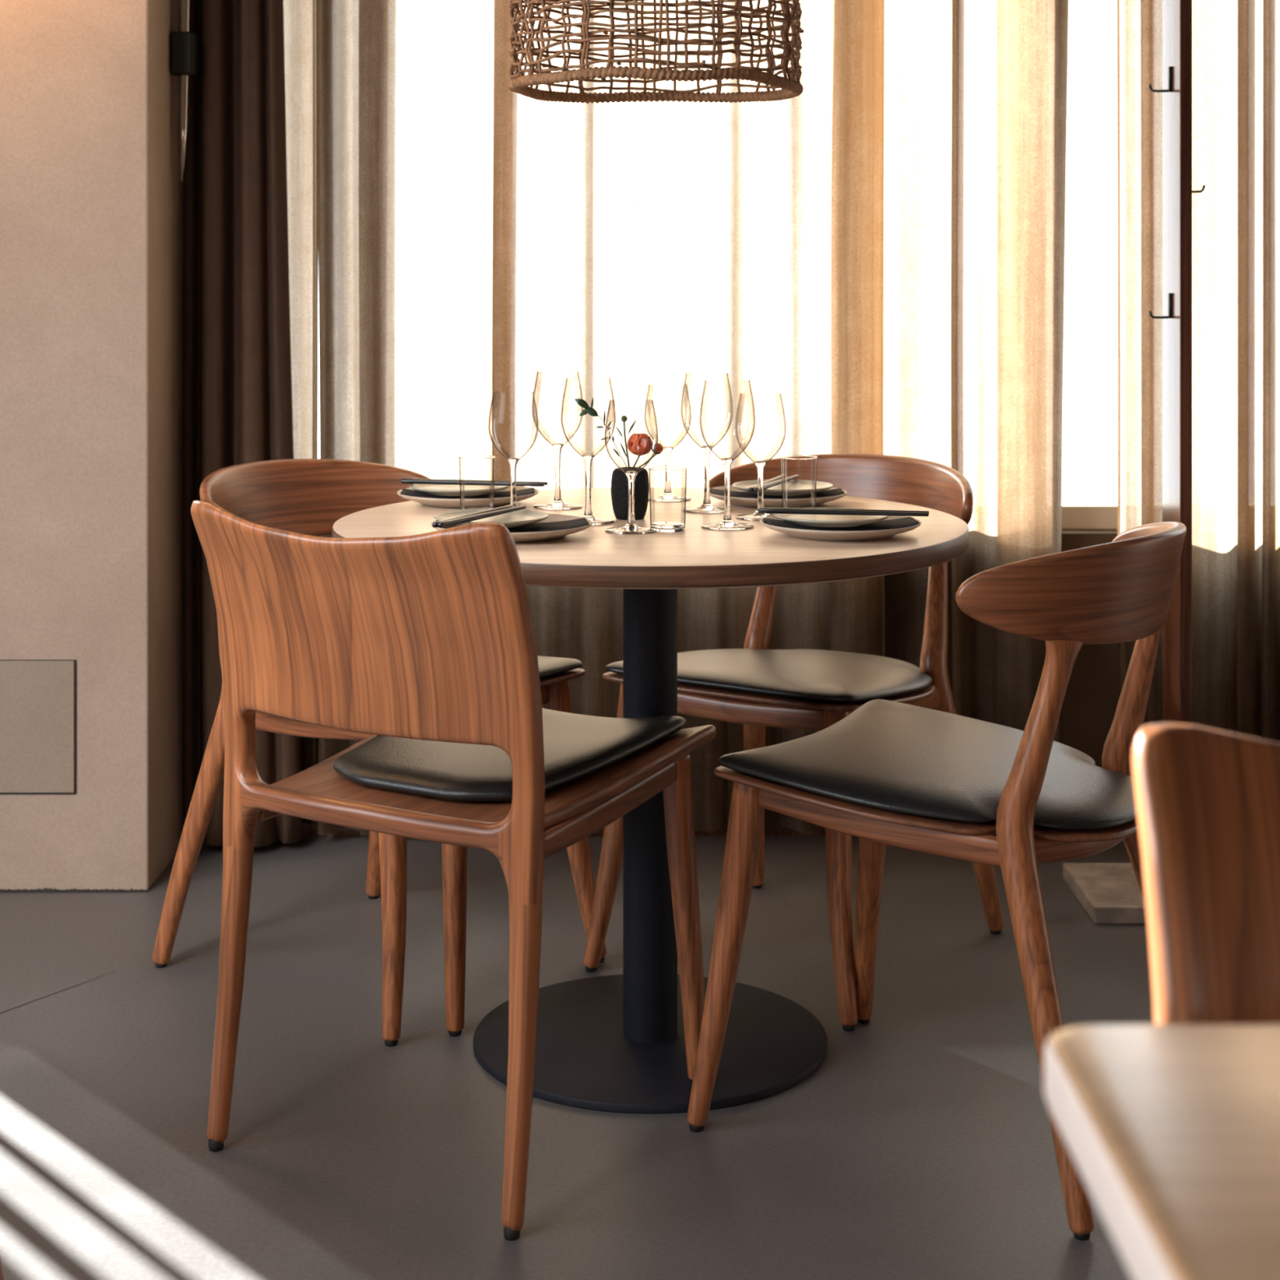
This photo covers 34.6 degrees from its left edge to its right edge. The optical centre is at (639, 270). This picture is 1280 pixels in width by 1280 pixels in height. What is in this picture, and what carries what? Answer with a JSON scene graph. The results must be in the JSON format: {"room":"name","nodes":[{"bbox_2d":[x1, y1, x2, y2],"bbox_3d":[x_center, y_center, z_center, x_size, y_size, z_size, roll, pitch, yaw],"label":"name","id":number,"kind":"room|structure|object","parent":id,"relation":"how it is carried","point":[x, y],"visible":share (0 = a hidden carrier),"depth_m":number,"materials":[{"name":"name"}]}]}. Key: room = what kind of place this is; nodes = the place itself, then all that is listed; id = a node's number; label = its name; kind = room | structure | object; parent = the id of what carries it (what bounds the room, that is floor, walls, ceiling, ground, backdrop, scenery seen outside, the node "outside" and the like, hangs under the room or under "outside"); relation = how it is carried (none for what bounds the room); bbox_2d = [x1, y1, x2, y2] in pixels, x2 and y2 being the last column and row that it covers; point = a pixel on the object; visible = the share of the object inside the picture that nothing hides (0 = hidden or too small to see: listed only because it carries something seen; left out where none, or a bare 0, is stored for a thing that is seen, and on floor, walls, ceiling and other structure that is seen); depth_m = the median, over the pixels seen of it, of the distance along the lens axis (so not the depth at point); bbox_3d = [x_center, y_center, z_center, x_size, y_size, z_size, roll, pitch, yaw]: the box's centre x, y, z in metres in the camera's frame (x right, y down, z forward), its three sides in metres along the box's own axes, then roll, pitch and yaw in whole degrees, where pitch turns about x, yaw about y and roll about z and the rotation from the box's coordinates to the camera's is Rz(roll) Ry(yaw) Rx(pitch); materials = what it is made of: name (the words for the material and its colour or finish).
{"room":"restaurant dining room","nodes":[
{"label":"restaurant dining room","id":0,"kind":"room"},
{"bbox_2d":[0,835,1153,1279],"bbox_3d":[0.000,1.095,1.150,6.600,0.001,6.700,0,0,0],"label":"floor","id":1,"kind":"structure","parent":0,"point":[920,1146],"depth_m":2.68,"materials":[{"name":"concrete"}]},
{"bbox_2d":[0,971,113,1013],"bbox_3d":[-1.011,1.094,2.928,0.383,0.001,0.559,0,0,0],"label":"trim","id":2,"kind":"structure","parent":1,"relation":"on","point":[113,971],"depth_m":3.10,"materials":[{"name":"grey"}]},
{"bbox_2d":[0,0,183,890],"bbox_3d":[-1.183,-0.355,3.805,0.633,2.900,0.370,0,0,0],"label":"wall pier","id":3,"kind":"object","parent":1,"relation":"on","point":[91,188],"visible":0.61,"depth_m":3.62,"materials":[{"name":"paint"}]},
{"bbox_2d":[0,659,76,794],"bbox_3d":[-1.166,0.805,3.618,0.345,0.237,0.004,0,0,0],"label":"access panel","id":4,"kind":"object","parent":3,"relation":"attached to","point":[38,697],"visible":1,"depth_m":3.62,"materials":[{"name":"beige paint"}]},
{"bbox_2d":[0,888,147,892],"bbox_3d":[-1.183,1.090,3.615,0.633,0.008,0.004,0,0,0],"label":"trim","id":5,"kind":"structure","parent":3,"relation":"attached to","point":[44,890],"depth_m":3.62,"materials":[{"name":"black rubber"}]},
{"bbox_2d":[169,0,197,181],"bbox_3d":[-0.844,-0.980,3.800,0.044,1.630,0.040,0,0,0],"label":"pipe","id":6,"kind":"object","parent":3,"relation":"attached to","point":[183,43],"visible":1,"depth_m":3.79,"materials":[{"name":"grey metal"}]},
{"bbox_3d":[0.000,-1.625,3.920,6.200,0.024,0.024,0,0,0],"label":"rail","id":7,"kind":"object","parent":3,"relation":"attached to","visible":0},
{"bbox_2d":[182,0,302,847],"bbox_3d":[-0.764,-0.265,3.867,0.240,2.680,0.079,0,0,8],"label":"drape","id":8,"kind":"object","parent":7,"relation":"hanging from","point":[237,387],"visible":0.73,"depth_m":3.85,"materials":[{"name":"brown fabric"}]},
{"bbox_2d":[283,0,318,829],"bbox_3d":[-0.666,-0.268,3.964,0.111,2.675,0.035,0,0,21],"label":"sheer curtain","id":9,"kind":"object","parent":7,"relation":"hanging from","point":[300,15],"visible":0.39,"depth_m":3.97,"materials":[{"name":"fabric"}]},
{"bbox_2d":[316,0,884,835],"bbox_3d":[-0.072,-0.268,3.911,1.084,2.675,0.064,0,0,0],"label":"sheer curtain","id":10,"kind":"object","parent":7,"relation":"hanging from","point":[478,237],"visible":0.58,"depth_m":3.92,"materials":[{"name":"fabric"}]},
{"bbox_2d":[883,0,996,724],"bbox_3d":[0.557,-0.268,3.959,0.460,2.675,0.056,0,0,0],"label":"sheer curtain","id":11,"kind":"object","parent":7,"relation":"hanging from","point":[940,266],"visible":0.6,"depth_m":3.96,"materials":[{"name":"fabric"}]},
{"bbox_2d":[996,0,1068,742],"bbox_3d":[0.759,-0.268,3.924,0.151,2.675,0.047,0,0,0],"label":"sheer curtain","id":12,"kind":"object","parent":7,"relation":"hanging from","point":[1033,35],"visible":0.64,"depth_m":3.92,"materials":[{"name":"fabric"}]},
{"bbox_2d":[1116,0,1279,742],"bbox_3d":[1.331,-0.268,3.914,0.845,2.675,0.063,0,0,0],"label":"sheer curtain","id":13,"kind":"object","parent":7,"relation":"hanging from","point":[1236,43],"visible":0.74,"depth_m":3.91,"materials":[{"name":"fabric"}]},
{"bbox_2d":[151,458,606,1046],"bbox_3d":[-0.414,0.706,3.249,0.556,0.778,0.499,0,0,39],"label":"dining chair","id":14,"kind":"object","parent":1,"relation":"on","point":[306,496],"visible":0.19,"depth_m":3.23,"materials":[{"name":"brown wood"}]},
{"bbox_2d":[537,655,582,678],"bbox_3d":[-0.411,0.644,3.246,0.487,0.058,0.461,0,0,39],"label":"cushion","id":15,"kind":"object","parent":14,"relation":"on","point":[549,667],"depth_m":3.24,"materials":[{"name":"black leather"}]},
{"bbox_2d":[190,498,716,1240],"bbox_3d":[-0.218,0.689,2.636,0.476,0.813,0.580,0,0,31],"label":"dining chair","id":16,"kind":"object","parent":1,"relation":"on","point":[424,645],"visible":0.98,"depth_m":2.46,"materials":[{"name":"brown wood"}]},
{"bbox_2d":[333,707,686,801],"bbox_3d":[-0.183,0.622,2.693,0.370,0.049,0.412,0,0,31],"label":"cushion","id":17,"kind":"object","parent":16,"relation":"on","point":[583,753],"depth_m":2.60,"materials":[{"name":"black leather"}]},
{"bbox_2d":[332,487,968,1113],"bbox_3d":[0.015,0.725,2.915,0.893,0.740,0.893,0,0,0],"label":"round table","id":18,"kind":"object","parent":1,"relation":"on","point":[614,1043],"visible":0.77,"depth_m":2.87,"materials":[{"name":"brown wood"}]},
{"bbox_2d":[396,485,538,507],"bbox_3d":[-0.262,0.345,3.130,0.216,0.018,0.216,0,0,0],"label":"dinner plate","id":19,"kind":"object","parent":18,"relation":"on","point":[435,502],"visible":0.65,"depth_m":3.05,"materials":[{"name":"ceramic"}]},
{"bbox_2d":[400,488,534,498],"bbox_3d":[-0.262,0.340,3.130,0.202,0.011,0.083,0,0,-3],"label":"napkin","id":20,"kind":"object","parent":19,"relation":"on","point":[529,491],"visible":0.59,"depth_m":3.10,"materials":[{"name":"black fabric"}]},
{"bbox_2d":[409,484,510,496],"bbox_3d":[-0.274,0.333,3.130,0.154,0.012,0.154,0,0,0],"label":"plate","id":21,"kind":"object","parent":20,"relation":"on","point":[433,489],"visible":0.8,"depth_m":3.10,"materials":[{"name":"beige ceramic"}]},
{"bbox_2d":[400,479,544,486],"bbox_3d":[-0.255,0.323,3.118,0.227,0.007,0.007,0,0,13],"label":"chopstick","id":22,"kind":"object","parent":21,"relation":"on","point":[402,481],"visible":1,"depth_m":3.12,"materials":[{"name":"black paint"}]},
{"bbox_2d":[403,478,547,484],"bbox_3d":[-0.252,0.323,3.132,0.227,0.007,0.007,0,0,10],"label":"chopstick","id":23,"kind":"object","parent":21,"relation":"on","point":[544,482],"visible":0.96,"depth_m":3.13,"materials":[{"name":"black paint"}]},
{"bbox_2d":[458,454,495,509],"bbox_3d":[-0.236,0.312,2.974,0.053,0.085,0.053,0,0,0],"label":"water tumbler","id":24,"kind":"object","parent":18,"relation":"on","point":[461,456],"visible":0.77,"depth_m":2.97,"materials":[{"name":"clear glass"}]},
{"bbox_2d":[431,513,592,542],"bbox_3d":[-0.171,0.345,2.742,0.216,0.018,0.216,0,0,0],"label":"dinner plate","id":25,"kind":"object","parent":18,"relation":"on","point":[517,537],"visible":0.32,"depth_m":2.67,"materials":[{"name":"ceramic"}]},
{"bbox_2d":[435,517,589,532],"bbox_3d":[-0.171,0.340,2.742,0.201,0.011,0.083,0,0,-6],"label":"napkin","id":26,"kind":"object","parent":25,"relation":"on","point":[575,523],"visible":0.4,"depth_m":2.72,"materials":[{"name":"black fabric"}]},
{"bbox_2d":[433,508,548,528],"bbox_3d":[-0.199,0.333,2.742,0.154,0.012,0.154,0,0,0],"label":"plate","id":27,"kind":"object","parent":26,"relation":"on","point":[521,517],"visible":0.65,"depth_m":2.76,"materials":[{"name":"beige ceramic"}]},
{"bbox_2d":[432,504,512,527],"bbox_3d":[-0.219,0.323,2.708,0.007,0.007,0.227,0,0,22],"label":"chopstick","id":28,"kind":"object","parent":27,"relation":"on","point":[435,523],"visible":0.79,"depth_m":2.71,"materials":[{"name":"black paint"}]},
{"bbox_2d":[437,505,525,528],"bbox_3d":[-0.206,0.323,2.702,0.007,0.007,0.227,0,0,25],"label":"chopstick","id":29,"kind":"object","parent":27,"relation":"on","point":[469,518],"visible":1,"depth_m":2.68,"materials":[{"name":"black paint"}]},
{"bbox_2d":[488,391,538,507],"bbox_3d":[-0.184,0.266,2.990,0.073,0.178,0.073,0,0,0],"label":"wine glass","id":30,"kind":"object","parent":18,"relation":"on","point":[513,461],"visible":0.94,"depth_m":2.99,"materials":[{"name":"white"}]},
{"bbox_2d":[488,391,538,460],"bbox_3d":[-0.184,0.226,2.990,0.073,0.099,0.073,0,0,0],"label":"bowl","id":31,"kind":"object","parent":30,"relation":"on","point":[513,458],"depth_m":2.98,"materials":[{"name":"clear glass"}]},
{"bbox_2d":[532,371,583,510],"bbox_3d":[-0.123,0.253,3.074,0.077,0.203,0.077,0,0,0],"label":"wine glass","id":32,"kind":"object","parent":18,"relation":"on","point":[557,504],"visible":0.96,"depth_m":3.07,"materials":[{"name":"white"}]},
{"bbox_2d":[532,371,583,445],"bbox_3d":[-0.123,0.207,3.074,0.077,0.110,0.077,0,0,0],"label":"bowl","id":33,"kind":"object","parent":32,"relation":"on","point":[554,444],"depth_m":3.07,"materials":[{"name":"clear glass"}]},
{"bbox_2d":[560,377,615,525],"bbox_3d":[-0.073,0.253,2.889,0.077,0.203,0.077,0,0,0],"label":"wine glass","id":34,"kind":"object","parent":18,"relation":"on","point":[588,458],"visible":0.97,"depth_m":2.88,"materials":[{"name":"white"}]},
{"bbox_2d":[560,377,615,457],"bbox_3d":[-0.073,0.207,2.889,0.077,0.110,0.077,0,0,0],"label":"bowl","id":35,"kind":"object","parent":34,"relation":"on","point":[586,455],"depth_m":2.88,"materials":[{"name":"clear glass"}]},
{"bbox_2d":[610,466,648,519],"bbox_3d":[-0.014,0.318,2.934,0.055,0.073,0.055,0,0,0],"label":"vase","id":36,"kind":"object","parent":18,"relation":"on","point":[620,483],"visible":0.87,"depth_m":2.92,"materials":[{"name":"black stone"}]},
{"bbox_2d":[574,397,626,467],"bbox_3d":[-0.055,0.258,2.933,0.078,0.152,0.006,0,0,0],"label":"leaf sprig","id":37,"kind":"object","parent":36,"relation":"in","point":[590,411],"visible":0.97,"depth_m":2.93,"materials":[{"name":"green plant"}]},
{"bbox_2d":[615,415,635,467],"bbox_3d":[-0.020,0.271,2.935,0.030,0.126,0.009,0,0,0],"label":"bud","id":38,"kind":"object","parent":36,"relation":"in","point":[624,418],"visible":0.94,"depth_m":2.93,"materials":[{"name":"green plant"}]},
{"bbox_2d":[626,433,653,467],"bbox_3d":[0.000,0.283,2.925,0.037,0.101,0.037,0,0,0],"label":"flower","id":39,"kind":"object","parent":36,"relation":"in","point":[638,444],"visible":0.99,"depth_m":2.91,"materials":[{"name":"orange plant"}]},
{"bbox_2d":[637,443,662,467],"bbox_3d":[0.009,0.291,2.950,0.050,0.085,0.017,0,0,-16],"label":"flower","id":40,"kind":"object","parent":36,"relation":"in","point":[660,447],"visible":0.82,"depth_m":2.95,"materials":[{"name":"orange plant"}]},
{"bbox_2d":[604,400,657,534],"bbox_3d":[-0.012,0.266,2.793,0.073,0.178,0.073,0,0,0],"label":"wine glass","id":41,"kind":"object","parent":18,"relation":"on","point":[631,527],"visible":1,"depth_m":2.79,"materials":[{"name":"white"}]},
{"bbox_2d":[604,400,657,473],"bbox_3d":[-0.012,0.226,2.793,0.073,0.099,0.073,0,0,0],"label":"bowl","id":42,"kind":"object","parent":41,"relation":"on","point":[628,472],"depth_m":2.79,"materials":[{"name":"clear glass"}]},
{"bbox_2d":[644,383,691,502],"bbox_3d":[0.043,0.266,3.181,0.073,0.178,0.073,0,0,0],"label":"wine glass","id":43,"kind":"object","parent":18,"relation":"on","point":[667,496],"visible":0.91,"depth_m":3.17,"materials":[{"name":"clear glass"}]},
{"bbox_2d":[644,383,691,448],"bbox_3d":[0.043,0.226,3.181,0.073,0.099,0.073,0,0,0],"label":"bowl","id":44,"kind":"object","parent":43,"relation":"on","point":[664,447],"depth_m":3.17,"materials":[{"name":"clear glass"}]},
{"bbox_2d":[648,466,687,532],"bbox_3d":[0.038,0.312,2.800,0.053,0.085,0.053,0,0,0],"label":"water tumbler","id":45,"kind":"object","parent":18,"relation":"on","point":[664,526],"visible":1,"depth_m":2.79,"materials":[{"name":"clear glass"}]},
{"bbox_2d":[680,373,733,513],"bbox_3d":[0.099,0.253,3.032,0.077,0.203,0.077,0,0,0],"label":"wine glass","id":46,"kind":"object","parent":18,"relation":"on","point":[706,507],"visible":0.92,"depth_m":3.03,"materials":[{"name":"clear glass"}]},
{"bbox_2d":[680,373,733,448],"bbox_3d":[0.099,0.207,3.032,0.077,0.110,0.077,0,0,0],"label":"bowl","id":47,"kind":"object","parent":46,"relation":"on","point":[704,446],"depth_m":3.02,"materials":[{"name":"clear glass"}]},
{"bbox_2d":[699,379,755,530],"bbox_3d":[0.121,0.253,2.836,0.077,0.203,0.077,0,0,0],"label":"wine glass","id":48,"kind":"object","parent":18,"relation":"on","point":[726,524],"visible":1,"depth_m":2.83,"materials":[{"name":"clear glass"}]},
{"bbox_2d":[699,379,755,460],"bbox_3d":[0.121,0.207,2.836,0.077,0.110,0.077,0,0,0],"label":"bowl","id":49,"kind":"object","parent":48,"relation":"on","point":[726,458],"depth_m":2.83,"materials":[{"name":"clear glass"}]},
{"bbox_2d":[734,393,786,520],"bbox_3d":[0.173,0.266,2.942,0.073,0.178,0.073,0,0,0],"label":"wine glass","id":50,"kind":"object","parent":18,"relation":"on","point":[760,464],"visible":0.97,"depth_m":2.94,"materials":[{"name":"clear glass"}]},
{"bbox_2d":[734,393,786,462],"bbox_3d":[0.173,0.226,2.942,0.073,0.099,0.073,0,0,0],"label":"bowl","id":51,"kind":"object","parent":50,"relation":"on","point":[757,461],"depth_m":2.94,"materials":[{"name":"clear glass"}]},
{"bbox_2d":[709,484,847,507],"bbox_3d":[0.208,0.345,3.130,0.216,0.018,0.216,0,0,0],"label":"dinner plate","id":52,"kind":"object","parent":18,"relation":"on","point":[748,502],"visible":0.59,"depth_m":3.05,"materials":[{"name":"ceramic"}]},
{"bbox_2d":[710,488,844,498],"bbox_3d":[0.208,0.340,3.130,0.202,0.011,0.083,0,0,0],"label":"napkin","id":53,"kind":"object","parent":52,"relation":"on","point":[837,491],"visible":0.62,"depth_m":3.10,"materials":[{"name":"black fabric"}]},
{"bbox_2d":[732,479,833,495],"bbox_3d":[0.218,0.333,3.135,0.154,0.012,0.154,0,0,0],"label":"plate","id":54,"kind":"object","parent":53,"relation":"on","point":[792,487],"visible":0.79,"depth_m":3.14,"materials":[{"name":"beige ceramic"}]},
{"bbox_2d":[748,474,786,492],"bbox_3d":[0.195,0.323,3.127,0.007,0.007,0.227,0,0,17],"label":"chopstick","id":55,"kind":"object","parent":54,"relation":"on","point":[750,489],"visible":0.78,"depth_m":3.13,"materials":[{"name":"black paint"}]},
{"bbox_2d":[753,474,799,492],"bbox_3d":[0.209,0.323,3.123,0.007,0.007,0.227,0,0,20],"label":"chopstick","id":56,"kind":"object","parent":54,"relation":"on","point":[771,484],"visible":0.86,"depth_m":3.11,"materials":[{"name":"black paint"}]},
{"bbox_2d":[780,454,817,507],"bbox_3d":[0.230,0.312,2.974,0.053,0.085,0.053,0,0,0],"label":"water tumbler","id":57,"kind":"object","parent":18,"relation":"on","point":[782,456],"visible":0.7,"depth_m":2.97,"materials":[{"name":"clear glass"}]},
{"bbox_2d":[760,515,921,541],"bbox_3d":[0.269,0.345,2.758,0.216,0.018,0.216,0,0,0],"label":"dinner plate","id":58,"kind":"object","parent":18,"relation":"on","point":[837,535],"visible":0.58,"depth_m":2.68,"materials":[{"name":"ceramic"}]},
{"bbox_2d":[762,516,919,530],"bbox_3d":[0.269,0.340,2.758,0.202,0.011,0.083,0,0,-3],"label":"napkin","id":59,"kind":"object","parent":58,"relation":"on","point":[907,522],"visible":0.64,"depth_m":2.73,"materials":[{"name":"black fabric"}]},
{"bbox_2d":[773,506,888,527],"bbox_3d":[0.257,0.333,2.756,0.154,0.012,0.154,0,0,0],"label":"plate","id":60,"kind":"object","parent":59,"relation":"on","point":[811,520],"visible":0.75,"depth_m":2.73,"materials":[{"name":"beige ceramic"}]},
{"bbox_2d":[758,507,928,516],"bbox_3d":[0.271,0.323,2.738,0.227,0.007,0.007,0,0,11],"label":"chopstick","id":61,"kind":"object","parent":60,"relation":"on","point":[761,510],"visible":1,"depth_m":2.74,"materials":[{"name":"black paint"}]},
{"bbox_2d":[760,506,928,513],"bbox_3d":[0.273,0.323,2.752,0.227,0.007,0.007,0,0,8],"label":"chopstick","id":62,"kind":"object","parent":60,"relation":"on","point":[909,511],"visible":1,"depth_m":2.75,"materials":[{"name":"black paint"}]},
{"bbox_2d":[582,453,1004,1031],"bbox_3d":[0.259,0.706,3.310,0.499,0.778,0.556,0,0,33],"label":"dining chair","id":63,"kind":"object","parent":1,"relation":"on","point":[755,686],"visible":0.73,"depth_m":3.21,"materials":[{"name":"brown wood"}]},
{"bbox_2d":[604,648,933,702],"bbox_3d":[0.257,0.644,3.307,0.461,0.058,0.487,0,0,33],"label":"cushion","id":64,"kind":"object","parent":63,"relation":"on","point":[714,675],"depth_m":3.17,"materials":[{"name":"black leather"}]},
{"bbox_2d":[686,521,1186,1240],"bbox_3d":[0.419,0.706,2.656,0.556,0.778,0.499,0,0,34],"label":"dining chair","id":65,"kind":"object","parent":1,"relation":"on","point":[887,772],"visible":0.96,"depth_m":2.50,"materials":[{"name":"brown wood"}]},
{"bbox_2d":[716,698,1137,829],"bbox_3d":[0.416,0.644,2.659,0.487,0.058,0.461,0,0,34],"label":"cushion","id":66,"kind":"object","parent":65,"relation":"on","point":[886,764],"depth_m":2.57,"materials":[{"name":"black leather"}]},
{"bbox_2d":[1062,0,1205,924],"bbox_3d":[0.933,-0.080,3.570,0.344,2.350,0.260,0,0,0],"label":"coat stand","id":67,"kind":"object","parent":1,"relation":"on","point":[1110,893],"visible":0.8,"depth_m":3.52,"materials":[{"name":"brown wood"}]},
{"bbox_2d":[1044,1023,1279,1279],"bbox_3d":[0.800,0.725,0.532,1.224,0.740,0.884,0,0,0],"label":"square table","id":68,"kind":"object","parent":1,"relation":"on","point":[1171,1131],"visible":1,"depth_m":0.85,"materials":[{"name":"brown wood"}]},
{"bbox_2d":[1131,723,1279,1023],"bbox_3d":[0.547,0.689,1.021,0.476,0.813,0.580,0,0,-1],"label":"dining chair","id":69,"kind":"object","parent":1,"relation":"on","point":[1207,800],"visible":0.52,"depth_m":1.24,"materials":[{"name":"brown wood"}]},
{"bbox_2d":[317,529,1117,767],"bbox_3d":[0.000,-0.355,4.173,6.400,2.900,0.366,0,0,0],"label":"wall","id":70,"kind":"structure","parent":0,"point":[1089,706],"depth_m":3.99,"materials":[{"name":"paint"}]},
{"bbox_2d":[302,823,996,835],"bbox_3d":[1.170,1.060,3.982,4.060,0.070,0.015,0,0,0],"label":"baseboard","id":71,"kind":"structure","parent":70,"relation":"attached to","point":[307,828],"depth_m":3.98,"materials":[{"name":"brown wood"}]},
{"bbox_2d":[1061,502,1117,529],"bbox_3d":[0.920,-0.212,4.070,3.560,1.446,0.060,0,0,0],"label":"window sill","id":72,"kind":"structure","parent":70,"relation":"in","point":[1075,516],"depth_m":4.04,"materials":[{"name":"beige paint"}]},
{"bbox_3d":[0.000,-1.855,1.150,6.600,0.100,6.700,0,0,0],"label":"ceiling","id":73,"kind":"structure","parent":0,"visible":0},
{"bbox_2d":[507,0,804,103],"bbox_3d":[0.022,-1.027,2.930,0.424,1.554,0.425,0,0,0],"label":"pendant lamp","id":74,"kind":"object","parent":73,"relation":"hanging from","point":[790,86],"visible":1,"depth_m":2.83,"materials":[{"name":"wicker"}]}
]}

